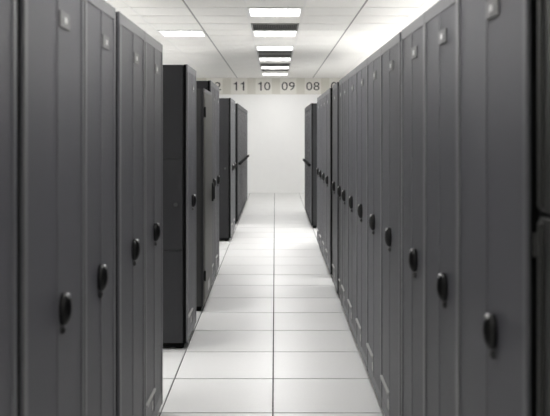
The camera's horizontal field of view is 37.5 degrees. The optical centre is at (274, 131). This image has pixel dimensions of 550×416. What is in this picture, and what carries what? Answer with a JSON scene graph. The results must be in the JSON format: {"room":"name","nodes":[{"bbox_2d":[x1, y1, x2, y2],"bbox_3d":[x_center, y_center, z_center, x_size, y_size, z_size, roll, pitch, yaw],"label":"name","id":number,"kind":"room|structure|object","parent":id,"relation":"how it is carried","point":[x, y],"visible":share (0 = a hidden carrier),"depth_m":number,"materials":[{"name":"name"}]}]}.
{"room":"server room","nodes":[
{"label":"server room","id":0,"kind":"room"},
{"bbox_2d":[219,94,321,189],"bbox_3d":[0.000,-0.015,19.950,8.260,3.230,0.100,0,0,0],"label":"wall","id":1,"kind":"structure","parent":0,"point":[275,122],"depth_m":19.90,"materials":[{"name":"white paint"}]},
{"bbox_2d":[206,78,222,93],"bbox_3d":[-1.487,-1.130,19.888,0.400,0.390,0.010,0,0,0],"label":"wall sign","id":2,"kind":"object","parent":1,"relation":"attached to","point":[218,81],"visible":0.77,"depth_m":19.89,"materials":[{"name":"white"}]},
{"bbox_2d":[231,78,246,93],"bbox_3d":[-0.882,-1.130,19.888,0.400,0.390,0.010,0,0,0],"label":"wall sign","id":3,"kind":"object","parent":1,"relation":"attached to","point":[238,85],"visible":1,"depth_m":19.89,"materials":[{"name":"white"}]},
{"bbox_2d":[196,78,328,93],"bbox_3d":[0.000,-1.125,19.897,8.060,0.401,0.006,0,0,0],"label":"trim","id":4,"kind":"structure","parent":1,"relation":"attached to","point":[251,82],"depth_m":19.89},
{"bbox_2d":[256,78,271,93],"bbox_3d":[-0.278,-1.130,19.888,0.400,0.390,0.010,0,0,0],"label":"wall sign","id":5,"kind":"object","parent":1,"relation":"attached to","point":[263,85],"visible":1,"depth_m":19.89,"materials":[{"name":"white"}]},
{"bbox_2d":[247,190,304,192],"bbox_3d":[0.000,1.465,19.893,8.060,0.070,0.014,0,0,0],"label":"baseboard","id":6,"kind":"structure","parent":1,"relation":"attached to","point":[248,191],"depth_m":19.89,"materials":[{"name":"white paint"}]},
{"bbox_2d":[280,78,295,93],"bbox_3d":[0.326,-1.130,19.888,0.400,0.390,0.010,0,0,0],"label":"wall sign","id":7,"kind":"object","parent":1,"relation":"attached to","point":[287,85],"visible":1,"depth_m":19.89,"materials":[{"name":"white"}]},
{"bbox_2d":[305,78,320,93],"bbox_3d":[0.930,-1.130,19.888,0.400,0.390,0.010,0,0,0],"label":"wall sign","id":8,"kind":"object","parent":1,"relation":"attached to","point":[312,85],"visible":1,"depth_m":19.89,"materials":[{"name":"white"}]},
{"bbox_2d":[329,78,341,87],"bbox_3d":[1.535,-1.130,19.888,0.400,0.390,0.010,0,0,0],"label":"wall sign","id":9,"kind":"object","parent":1,"relation":"attached to","point":[332,81],"visible":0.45,"depth_m":19.89,"materials":[{"name":"white"}]},
{"bbox_2d":[157,193,384,415],"bbox_3d":[0.000,1.560,8.350,8.060,0.120,23.100,0,0,0],"label":"floor","id":10,"kind":"structure","parent":0,"point":[226,368],"depth_m":5.88,"materials":[{"name":"white tile"}]},
{"bbox_2d":[0,0,16,415],"bbox_3d":[-1.087,0.516,1.589,1.029,1.968,0.608,0,0,0],"label":"rack","id":11,"kind":"object","parent":10,"relation":"on","point":[8,8],"visible":1,"depth_m":1.84,"materials":[{"name":"black metal"}]},
{"bbox_2d":[17,0,83,415],"bbox_3d":[-1.087,0.516,2.249,1.029,1.968,0.619,0,0,0],"label":"rack","id":12,"kind":"object","parent":10,"relation":"on","point":[50,33],"visible":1,"depth_m":2.18,"materials":[{"name":"black metal"}]},
{"bbox_2d":[84,0,115,415],"bbox_3d":[-1.087,0.516,2.812,1.029,1.968,0.505,0,0,0],"label":"rack","id":13,"kind":"object","parent":10,"relation":"on","point":[99,15],"visible":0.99,"depth_m":2.77,"materials":[{"name":"black metal"}]},
{"bbox_2d":[116,11,144,415],"bbox_3d":[-1.087,0.516,3.441,1.029,1.968,0.612,0,0,0],"label":"rack","id":14,"kind":"object","parent":10,"relation":"on","point":[130,38],"visible":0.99,"depth_m":3.38,"materials":[{"name":"black metal"}]},
{"bbox_2d":[145,32,162,415],"bbox_3d":[-1.087,0.516,4.048,1.029,1.968,0.595,0,0,0],"label":"rack","id":15,"kind":"object","parent":10,"relation":"on","point":[153,48],"visible":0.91,"depth_m":4.02,"materials":[{"name":"black metal"}]},
{"bbox_2d":[163,64,195,347],"bbox_3d":[-1.087,0.516,5.883,1.029,1.968,0.635,0,0,0],"label":"rack","id":16,"kind":"object","parent":10,"relation":"on","point":[179,81],"visible":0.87,"depth_m":5.58,"materials":[{"name":"black metal"}]},
{"bbox_2d":[196,88,214,310],"bbox_3d":[-1.021,0.568,7.148,0.934,1.865,0.804,0,0,0],"label":"tall cabinet","id":17,"kind":"object","parent":10,"relation":"on","point":[205,189],"visible":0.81,"depth_m":6.76,"materials":[{"name":"grey metal"}]},
{"bbox_2d":[196,80,215,281],"bbox_3d":[-1.087,0.507,7.885,1.029,1.985,0.570,0,0,0],"label":"rack","id":18,"kind":"object","parent":10,"relation":"on","point":[208,85],"visible":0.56,"depth_m":7.89,"materials":[{"name":"black metal"}]},
{"bbox_2d":[215,84,219,275],"bbox_3d":[-1.087,0.507,8.458,1.029,1.985,0.574,0,0,0],"label":"rack","id":19,"kind":"object","parent":10,"relation":"on","point":[217,177],"visible":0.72,"depth_m":8.38,"materials":[{"name":"black metal"}]},
{"bbox_2d":[219,98,233,240],"bbox_3d":[-1.087,0.516,11.383,1.029,1.968,0.595,0,0,0],"label":"rack","id":20,"kind":"object","parent":10,"relation":"on","point":[226,166],"visible":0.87,"depth_m":11.10,"materials":[{"name":"black metal"}]},
{"bbox_2d":[233,100,235,231],"bbox_3d":[-1.087,0.516,11.976,1.029,1.968,0.589,0,0,0],"label":"rack","id":21,"kind":"object","parent":10,"relation":"on","point":[234,163],"visible":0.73,"depth_m":11.95,"materials":[{"name":"black metal"}]},
{"bbox_2d":[235,103,241,223],"bbox_3d":[-1.081,0.516,13.473,1.042,1.968,0.639,0,0,0],"label":"rack","id":22,"kind":"object","parent":10,"relation":"on","point":[238,162],"visible":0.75,"depth_m":13.15,"materials":[{"name":"black metal"}]},
{"bbox_2d":[240,105,243,214],"bbox_3d":[-1.081,0.516,14.123,1.042,1.968,0.639,0,0,0],"label":"rack","id":23,"kind":"object","parent":10,"relation":"on","point":[240,105],"visible":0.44,"depth_m":14.09,"materials":[{"name":"black metal"}]},
{"bbox_2d":[241,106,244,212],"bbox_3d":[-1.081,0.516,14.773,1.042,1.968,0.639,0,0,0],"label":"rack","id":24,"kind":"object","parent":10,"relation":"on","point":[241,106],"visible":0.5,"depth_m":14.52,"materials":[{"name":"black metal"}]},
{"bbox_2d":[243,108,245,207],"bbox_3d":[-1.081,0.516,15.422,1.042,1.968,0.639,0,0,0],"label":"rack","id":25,"kind":"object","parent":10,"relation":"on","point":[243,108],"visible":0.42,"depth_m":15.40,"materials":[{"name":"black metal"}]},
{"bbox_2d":[244,108,246,204],"bbox_3d":[-1.081,0.516,16.098,1.042,1.968,0.629,0,0,0],"label":"rack","id":26,"kind":"object","parent":10,"relation":"on","point":[244,108],"visible":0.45,"depth_m":15.96,"materials":[{"name":"black metal"}]},
{"bbox_2d":[245,109,247,202],"bbox_3d":[-1.081,0.516,16.738,1.042,1.968,0.629,0,0,0],"label":"rack","id":27,"kind":"object","parent":10,"relation":"on","point":[245,109],"visible":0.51,"depth_m":16.43,"materials":[{"name":"black metal"}]},
{"bbox_2d":[246,111,248,200],"bbox_3d":[-1.081,0.516,17.378,1.042,1.968,0.629,0,0,0],"label":"rack","id":28,"kind":"object","parent":10,"relation":"on","point":[247,111],"visible":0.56,"depth_m":17.07,"materials":[{"name":"black metal"}]},
{"bbox_2d":[303,108,305,210],"bbox_3d":[1.039,0.524,14.820,1.042,1.951,0.624,0,0,0],"label":"rack","id":29,"kind":"object","parent":10,"relation":"on","point":[305,108],"visible":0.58,"depth_m":14.79,"materials":[{"name":"black metal"}]},
{"bbox_2d":[304,106,307,212],"bbox_3d":[1.039,0.524,14.185,1.042,1.951,0.624,0,0,0],"label":"rack","id":30,"kind":"object","parent":10,"relation":"on","point":[307,106],"visible":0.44,"depth_m":14.38,"materials":[{"name":"black metal"}]},
{"bbox_2d":[305,104,309,218],"bbox_3d":[1.039,0.524,13.550,1.042,1.951,0.624,0,0,0],"label":"rack","id":31,"kind":"object","parent":10,"relation":"on","point":[309,104],"visible":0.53,"depth_m":13.52,"materials":[{"name":"black metal"}]},
{"bbox_2d":[307,103,316,227],"bbox_3d":[1.039,0.524,12.915,1.042,1.951,0.624,0,0,0],"label":"rack","id":32,"kind":"object","parent":10,"relation":"on","point":[312,164],"visible":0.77,"depth_m":12.60,"materials":[{"name":"black metal"}]},
{"bbox_2d":[316,96,319,246],"bbox_3d":[1.046,0.524,10.441,1.029,1.951,0.616,0,0,0],"label":"rack","id":33,"kind":"object","parent":10,"relation":"on","point":[318,98],"visible":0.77,"depth_m":10.44,"materials":[{"name":"black metal"}]},
{"bbox_2d":[319,94,322,251],"bbox_3d":[1.046,0.524,9.823,1.029,1.951,0.616,0,0,0],"label":"rack","id":34,"kind":"object","parent":10,"relation":"on","point":[321,96],"visible":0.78,"depth_m":9.79,"materials":[{"name":"black metal"}]},
{"bbox_2d":[322,92,325,262],"bbox_3d":[1.046,0.524,9.206,1.029,1.951,0.616,0,0,0],"label":"rack","id":35,"kind":"object","parent":10,"relation":"on","point":[324,93],"visible":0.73,"depth_m":9.19,"materials":[{"name":"black metal"}]},
{"bbox_2d":[325,88,332,273],"bbox_3d":[1.046,0.524,8.588,1.029,1.951,0.616,0,0,0],"label":"rack","id":36,"kind":"object","parent":10,"relation":"on","point":[328,180],"visible":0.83,"depth_m":8.37,"materials":[{"name":"black metal"}]},
{"bbox_2d":[332,82,338,292],"bbox_3d":[1.046,0.524,7.590,1.029,1.951,0.560,0,0,0],"label":"rack","id":37,"kind":"object","parent":10,"relation":"on","point":[335,93],"visible":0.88,"depth_m":7.52,"materials":[{"name":"black metal"}]},
{"bbox_2d":[337,79,341,300],"bbox_3d":[1.046,0.524,6.941,1.029,1.951,0.279,0,0,0],"label":"rack","id":38,"kind":"object","parent":10,"relation":"on","point":[340,81],"visible":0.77,"depth_m":6.94,"materials":[{"name":"black metal"}]},
{"bbox_2d":[341,74,347,318],"bbox_3d":[1.046,0.524,6.511,1.029,1.951,0.579,0,0,0],"label":"rack","id":39,"kind":"object","parent":10,"relation":"on","point":[344,86],"visible":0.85,"depth_m":6.51,"materials":[{"name":"black metal"}]},
{"bbox_2d":[347,68,355,339],"bbox_3d":[1.046,0.524,5.901,1.029,1.951,0.639,0,0,0],"label":"rack","id":40,"kind":"object","parent":10,"relation":"on","point":[351,299],"visible":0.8,"depth_m":5.87,"materials":[{"name":"black metal"}]},
{"bbox_2d":[355,59,366,368],"bbox_3d":[1.046,0.524,5.255,1.029,1.951,0.649,0,0,0],"label":"rack","id":41,"kind":"object","parent":10,"relation":"on","point":[361,69],"visible":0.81,"depth_m":5.25,"materials":[{"name":"black metal"}]},
{"bbox_2d":[366,47,380,401],"bbox_3d":[1.046,0.524,4.608,1.029,1.951,0.644,0,0,0],"label":"rack","id":42,"kind":"object","parent":10,"relation":"on","point":[373,61],"visible":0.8,"depth_m":4.57,"materials":[{"name":"black metal"}]},
{"bbox_2d":[380,32,401,415],"bbox_3d":[1.046,0.524,3.961,1.029,1.951,0.648,0,0,0],"label":"rack","id":43,"kind":"object","parent":10,"relation":"on","point":[390,58],"visible":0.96,"depth_m":3.94,"materials":[{"name":"black metal"}]},
{"bbox_2d":[401,13,423,415],"bbox_3d":[1.046,0.524,3.314,1.029,1.951,0.547,0,0,0],"label":"rack","id":44,"kind":"object","parent":10,"relation":"on","point":[412,43],"visible":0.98,"depth_m":3.28,"materials":[{"name":"black metal"}]},
{"bbox_2d":[424,0,457,415],"bbox_3d":[1.046,0.524,2.764,1.029,1.951,0.551,0,0,0],"label":"rack","id":45,"kind":"object","parent":10,"relation":"on","point":[440,20],"visible":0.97,"depth_m":2.75,"materials":[{"name":"black metal"}]},
{"bbox_2d":[457,0,549,415],"bbox_3d":[1.046,0.524,2.147,1.029,1.951,0.683,0,0,0],"label":"rack","id":46,"kind":"object","parent":10,"relation":"on","point":[498,211],"visible":1,"depth_m":2.06,"materials":[{"name":"black metal"}]},
{"bbox_2d":[532,0,549,415],"bbox_3d":[1.064,0.522,1.454,1.012,1.955,0.623,0,0,0],"label":"tall cabinet","id":47,"kind":"object","parent":10,"relation":"on","point":[540,240],"visible":1,"depth_m":1.72,"materials":[{"name":"black metal"}]},
{"bbox_2d":[105,0,438,77],"bbox_3d":[0.000,-1.340,8.350,8.038,0.020,23.068,0,0,0],"label":"ceiling","id":48,"kind":"structure","parent":0,"point":[225,22],"depth_m":10.62,"materials":[{"name":"tile"}]},
{"bbox_2d":[157,30,206,36],"bbox_3d":[-1.240,-1.374,10.880,0.594,0.132,0.616,0,0,0],"label":"ceiling light","id":49,"kind":"object","parent":48,"relation":"attached to","point":[166,33],"visible":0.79,"depth_m":10.90,"materials":[{"name":"white plastic"}]},
{"bbox_2d":[160,31,203,35],"bbox_3d":[-1.240,-1.342,10.880,0.549,0.032,0.571,0,0,0],"label":"diffuser","id":50,"kind":"object","parent":49,"relation":"attached to","point":[164,33],"depth_m":10.90,"materials":[{"name":"white plastic"}]},
{"bbox_2d":[120,0,429,77],"bbox_3d":[0.000,-1.335,8.350,8.084,0.015,23.100,0,0,0],"label":"trim","id":51,"kind":"structure","parent":48,"relation":"attached to","point":[244,1],"depth_m":10.59,"materials":[{"name":"white metal"}]},
{"bbox_2d":[182,0,367,77],"bbox_3d":[0.000,-1.337,8.350,1.884,0.011,23.100,0,0,0],"label":"trim","id":52,"kind":"structure","parent":48,"relation":"attached to","point":[184,2],"depth_m":10.73,"materials":[{"name":"grey metal"}]},
{"bbox_2d":[247,7,302,16],"bbox_3d":[0.000,-1.374,8.960,0.594,0.132,0.616,0,0,0],"label":"ceiling light","id":53,"kind":"object","parent":48,"relation":"attached to","point":[252,11],"visible":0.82,"depth_m":8.91,"materials":[{"name":"white plastic"}]},
{"bbox_2d":[250,9,299,15],"bbox_3d":[0.000,-1.342,8.960,0.549,0.032,0.571,0,0,0],"label":"diffuser","id":54,"kind":"object","parent":53,"relation":"attached to","point":[253,12],"depth_m":8.99,"materials":[{"name":"white plastic"}]},
{"bbox_2d":[251,23,298,30],"bbox_3d":[0.000,-1.350,10.240,0.594,0.060,0.616,0,0,0],"label":"ceiling vent","id":55,"kind":"object","parent":48,"relation":"in","point":[255,26],"visible":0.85,"depth_m":10.24,"materials":[{"name":"grey metal"}]},
{"bbox_2d":[253,25,296,29],"bbox_3d":[0.000,-1.338,10.240,0.557,0.024,0.579,0,0,0],"label":"grille","id":56,"kind":"object","parent":55,"relation":"attached to","point":[255,27],"depth_m":10.33,"materials":[{"name":"grey metal"}]},
{"bbox_2d":[252,31,297,36],"bbox_3d":[0.000,-1.374,10.880,0.594,0.132,0.616,0,0,0],"label":"ceiling light","id":57,"kind":"object","parent":48,"relation":"attached to","point":[255,33],"visible":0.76,"depth_m":10.90,"materials":[{"name":"white plastic"}]},
{"bbox_2d":[256,46,293,50],"bbox_3d":[0.000,-1.374,12.800,0.594,0.132,0.616,0,0,0],"label":"ceiling light","id":58,"kind":"object","parent":48,"relation":"attached to","point":[258,48],"visible":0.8,"depth_m":12.86,"materials":[{"name":"white plastic"}]},
{"bbox_2d":[258,47,291,49],"bbox_3d":[0.000,-1.342,12.800,0.549,0.032,0.571,0,0,0],"label":"diffuser","id":59,"kind":"object","parent":58,"relation":"attached to","point":[259,48],"depth_m":12.86,"materials":[{"name":"white plastic"}]},
{"bbox_2d":[258,54,291,57],"bbox_3d":[0.000,-1.350,14.080,0.594,0.060,0.616,0,0,0],"label":"ceiling vent","id":60,"kind":"object","parent":48,"relation":"in","point":[259,55],"visible":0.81,"depth_m":14.12,"materials":[{"name":"grey metal"}]},
{"bbox_2d":[257,51,292,53],"bbox_3d":[0.000,-1.350,13.440,0.594,0.060,0.616,0,0,0],"label":"ceiling vent","id":61,"kind":"object","parent":48,"relation":"in","point":[258,52],"visible":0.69,"depth_m":13.53,"materials":[{"name":"grey metal"}]},
{"bbox_2d":[258,58,291,60],"bbox_3d":[0.000,-1.374,14.720,0.594,0.132,0.616,0,0,0],"label":"ceiling light","id":62,"kind":"object","parent":48,"relation":"attached to","point":[260,59],"visible":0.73,"depth_m":14.81,"materials":[{"name":"white plastic"}]},
{"bbox_2d":[260,58,289,59],"bbox_3d":[0.000,-1.342,14.720,0.549,0.032,0.571,0,0,0],"label":"diffuser","id":63,"kind":"object","parent":62,"relation":"attached to","point":[260,58],"depth_m":14.61,"materials":[{"name":"white plastic"}]},
{"bbox_2d":[260,63,289,65],"bbox_3d":[0.000,-1.350,16.000,0.594,0.060,0.616,0,0,0],"label":"ceiling vent","id":64,"kind":"object","parent":48,"relation":"in","point":[261,64],"visible":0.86,"depth_m":16.00,"materials":[{"name":"grey metal"}]},
{"bbox_2d":[261,64,288,65],"bbox_3d":[0.000,-1.338,16.000,0.557,0.024,0.579,0,0,0],"label":"grille","id":65,"kind":"object","parent":64,"relation":"attached to","point":[261,64],"depth_m":16.07,"materials":[{"name":"grey metal"}]},
{"bbox_2d":[260,66,289,68],"bbox_3d":[0.000,-1.374,16.640,0.594,0.132,0.616,0,0,0],"label":"ceiling light","id":66,"kind":"object","parent":48,"relation":"attached to","point":[261,67],"visible":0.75,"depth_m":16.65,"materials":[{"name":"white plastic"}]},
{"bbox_2d":[262,67,287,68],"bbox_3d":[0.000,-1.342,16.640,0.549,0.032,0.571,0,0,0],"label":"diffuser","id":67,"kind":"object","parent":66,"relation":"attached to","point":[262,67],"depth_m":16.67,"materials":[{"name":"white plastic"}]},
{"bbox_2d":[261,69,288,70],"bbox_3d":[0.000,-1.350,17.280,0.594,0.060,0.616,0,0,0],"label":"ceiling vent","id":68,"kind":"object","parent":48,"relation":"in","point":[261,69],"visible":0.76,"depth_m":17.33,"materials":[{"name":"grey metal"}]},
{"bbox_2d":[262,73,287,74],"bbox_3d":[0.000,-1.374,18.560,0.594,0.132,0.616,0,0,0],"label":"ceiling light","id":69,"kind":"object","parent":48,"relation":"attached to","point":[262,73],"visible":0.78,"depth_m":18.41,"materials":[{"name":"white plastic"}]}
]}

